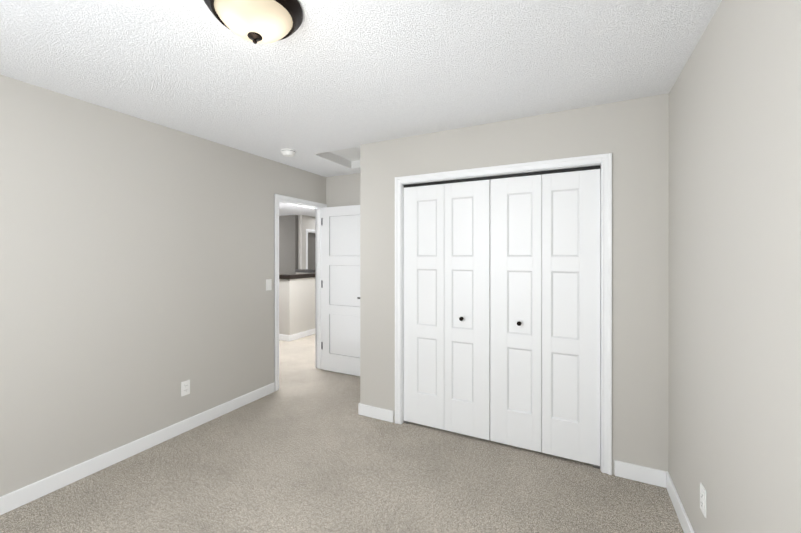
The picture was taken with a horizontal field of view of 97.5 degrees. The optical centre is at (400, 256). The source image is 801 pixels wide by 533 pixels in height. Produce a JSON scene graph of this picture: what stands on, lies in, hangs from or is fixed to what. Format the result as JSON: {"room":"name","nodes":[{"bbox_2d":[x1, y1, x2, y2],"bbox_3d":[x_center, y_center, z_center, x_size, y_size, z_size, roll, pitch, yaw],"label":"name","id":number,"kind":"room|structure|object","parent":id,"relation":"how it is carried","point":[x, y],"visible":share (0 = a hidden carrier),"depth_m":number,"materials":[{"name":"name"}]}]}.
{"room":"empty bedroom","nodes":[
{"label":"empty bedroom","id":0,"kind":"room"},
{"bbox_2d":[0,75,325,496],"bbox_3d":[-1.955,0.210,2.605,0.115,2.440,4.500,0,0,26],"label":"wall","id":1,"kind":"structure","parent":0,"point":[136,262],"depth_m":2.45,"materials":[{"name":"grey paint"}]},
{"bbox_2d":[0,382,273,514],"bbox_3d":[-2.090,1.381,2.187,0.018,0.100,3.398,0,0,26],"label":"baseboard","id":2,"kind":"structure","parent":1,"relation":"attached to","point":[15,499],"depth_m":2.43,"materials":[{"name":"white wood"}]},
{"bbox_2d":[181,380,189,396],"bbox_3d":[-1.755,1.075,2.869,0.008,0.115,0.070,0,0,26],"label":"electrical outlet","id":3,"kind":"object","parent":1,"relation":"attached to","point":[185,387],"visible":1,"depth_m":2.86,"materials":[{"name":"white plastic"}]},
{"bbox_2d":[266,279,271,290],"bbox_3d":[-1.365,0.294,3.646,0.011,0.115,0.070,0,0,26],"label":"switch plate","id":4,"kind":"object","parent":1,"relation":"attached to","point":[268,284],"visible":1,"depth_m":3.64,"materials":[{"name":"white plastic"}]},
{"bbox_2d":[274,194,326,390],"bbox_3d":[-1.195,0.382,4.131,0.149,2.092,0.864,0,0,26],"label":"door frame","id":5,"kind":"structure","parent":1,"relation":"attached to","point":[277,197],"depth_m":4.23,"materials":[{"name":"white wood"}]},
{"bbox_2d":[279,279,282,333],"bbox_3d":[-2.662,0.903,6.372,1.560,1.045,0.120,0,0,26],"label":"wall","id":6,"kind":"structure","parent":0,"point":[280,280],"depth_m":5.99,"materials":[{"name":"grey paint"}]},
{"bbox_2d":[279,334,287,340],"bbox_3d":[-2.637,1.375,6.287,1.680,0.100,0.018,0,0,26],"label":"baseboard","id":7,"kind":"structure","parent":6,"relation":"attached to","point":[281,337],"depth_m":5.95,"materials":[{"name":"white wood"}]},
{"bbox_2d":[279,215,314,273],"bbox_3d":[-2.679,0.201,9.463,0.999,2.438,1.500,0,0,26],"label":"wall","id":8,"kind":"structure","parent":0,"point":[288,244],"depth_m":8.70,"materials":[{"name":"grey paint"}]},
{"bbox_2d":[283,277,314,334],"bbox_3d":[-1.453,0.902,6.870,0.120,1.045,2.090,0,0,26],"label":"wall","id":9,"kind":"structure","parent":0,"point":[296,305],"depth_m":6.10,"materials":[{"name":"grey paint"}]},
{"bbox_2d":[279,269,314,278],"bbox_3d":[-2.149,0.344,7.216,1.725,0.070,2.140,0,0,26],"label":"half wall cap","id":10,"kind":"object","parent":9,"relation":"on","point":[308,273],"visible":0.42,"depth_m":6.20,"materials":[{"name":"black wood"}]},
{"bbox_2d":[288,328,314,340],"bbox_3d":[-1.393,1.375,6.840,0.014,0.100,2.118,0,0,26],"label":"baseboard","id":11,"kind":"structure","parent":9,"relation":"attached to","point":[296,335],"depth_m":6.14,"materials":[{"name":"white wood"}]},
{"bbox_2d":[298,215,305,268],"bbox_3d":[-4.055,0.201,9.504,3.730,2.440,0.145,0,0,26],"label":"wall","id":12,"kind":"structure","parent":0,"point":[305,222],"depth_m":8.64,"materials":[{"name":"grey paint"}]},
{"bbox_2d":[306,216,314,231],"bbox_3d":[-1.642,0.200,10.292,0.115,2.440,3.420,0,0,26],"label":"wall","id":13,"kind":"structure","parent":0,"point":[310,221],"depth_m":8.89,"materials":[{"name":"grey paint"}]},
{"bbox_2d":[306,229,314,268],"bbox_3d":[-2.173,0.366,9.211,0.130,2.110,1.020,0,0,26],"label":"trim","id":14,"kind":"structure","parent":13,"relation":"attached to","point":[310,231],"depth_m":8.77,"materials":[{"name":"white wood"}]},
{"bbox_2d":[0,334,683,532],"bbox_3d":[-2.001,1.485,6.325,10.485,0.120,11.115,0,0,26],"label":"floor","id":15,"kind":"structure","parent":0,"point":[306,447],"depth_m":2.20,"materials":[{"name":"carpet"}]},
{"bbox_2d":[326,173,359,206],"bbox_3d":[0.582,0.209,3.790,3.600,2.440,0.115,0,0,26],"label":"wall","id":16,"kind":"structure","parent":0,"point":[342,190],"depth_m":4.37,"materials":[{"name":"grey paint"}]},
{"bbox_2d":[321,205,359,375],"bbox_3d":[-0.641,0.403,4.239,0.760,2.026,0.127,0,0,26],"label":"entry door","id":17,"kind":"structure","parent":16,"relation":"in","point":[340,287],"depth_m":4.28,"materials":[{"name":"white wood"}]},
{"bbox_2d":[0,0,721,216],"bbox_3d":[-2.001,-1.065,6.322,10.485,0.100,11.115,0,0,26],"label":"ceiling","id":18,"kind":"structure","parent":0,"point":[329,75],"depth_m":1.84,"materials":[{"name":"white paint"}]},
{"bbox_2d":[204,0,302,43],"bbox_3d":[-0.585,-0.932,1.412,0.372,0.152,0.372,0,0,26],"label":"flush-mount light fixture","id":19,"kind":"object","parent":18,"relation":"attached to","point":[262,21],"visible":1,"depth_m":1.36,"materials":[{"name":"white glass"}]},
{"bbox_2d":[280,148,295,156],"bbox_3d":[-1.071,-0.984,3.352,0.142,0.054,0.142,0,0,26],"label":"smoke detector","id":20,"kind":"object","parent":18,"relation":"attached to","point":[286,152],"visible":1,"depth_m":3.31,"materials":[{"name":"white plastic"}]},
{"bbox_2d":[314,147,359,168],"bbox_3d":[-0.490,-1.062,3.655,0.510,0.099,0.660,0,0,26],"label":"attic hatch","id":21,"kind":"object","parent":18,"relation":"in","point":[349,158],"visible":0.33,"depth_m":3.78,"materials":[{"name":"white paint"}]},
{"bbox_2d":[360,93,668,474],"bbox_3d":[0.673,0.210,2.728,2.260,2.440,0.115,0,0,26],"label":"wall","id":22,"kind":"structure","parent":0,"point":[632,136],"depth_m":2.30,"materials":[{"name":"grey paint"}]},
{"bbox_2d":[360,403,393,422],"bbox_3d":[-0.201,1.380,3.093,0.312,0.100,0.014,0,0,26],"label":"baseboard","id":23,"kind":"structure","parent":22,"relation":"attached to","point":[365,410],"depth_m":3.09,"materials":[{"name":"white wood"}]},
{"bbox_2d":[404,180,489,439],"bbox_3d":[0.353,0.410,2.852,0.732,2.000,0.072,0,0,26],"label":"bifold closet door","id":24,"kind":"structure","parent":22,"relation":"in","point":[447,307],"depth_m":2.84,"materials":[{"name":"white wood"}]},
{"bbox_2d":[404,165,599,187],"bbox_3d":[0.692,-0.603,2.703,1.471,0.021,0.030,0,0,26],"label":"trim","id":25,"kind":"structure","parent":22,"relation":"attached to","point":[513,175],"depth_m":2.63,"materials":[{"name":"black metal"}]},
{"bbox_2d":[395,153,611,474],"bbox_3d":[0.698,0.398,2.716,1.515,2.065,0.115,0,0,26],"label":"door frame","id":26,"kind":"structure","parent":22,"relation":"attached to","point":[402,307],"depth_m":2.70,"materials":[{"name":"white wood"}]},
{"bbox_2d":[490,169,599,465],"bbox_3d":[1.014,0.410,2.523,0.732,2.000,0.072,0,0,26],"label":"bifold closet door","id":27,"kind":"structure","parent":22,"relation":"in","point":[544,313],"depth_m":2.51,"materials":[{"name":"white wood"}]},
{"bbox_2d":[669,0,800,532],"bbox_3d":[1.164,0.212,1.050,0.115,2.440,4.500,0,0,26],"label":"wall","id":28,"kind":"structure","parent":0,"point":[735,271],"depth_m":1.24,"materials":[{"name":"grey paint"}]},
{"bbox_2d":[660,470,693,532],"bbox_3d":[0.908,1.383,0.688,0.018,0.100,3.330,0,0,26],"label":"baseboard","id":29,"kind":"structure","parent":28,"relation":"attached to","point":[666,481],"depth_m":1.96,"materials":[{"name":"white wood"}]},
{"bbox_2d":[700,483,705,517],"bbox_3d":[1.356,1.092,1.576,0.008,0.115,0.070,0,0,26],"label":"electrical outlet","id":30,"kind":"object","parent":28,"relation":"attached to","point":[702,499],"visible":1,"depth_m":1.57,"materials":[{"name":"white plastic"}]}
]}

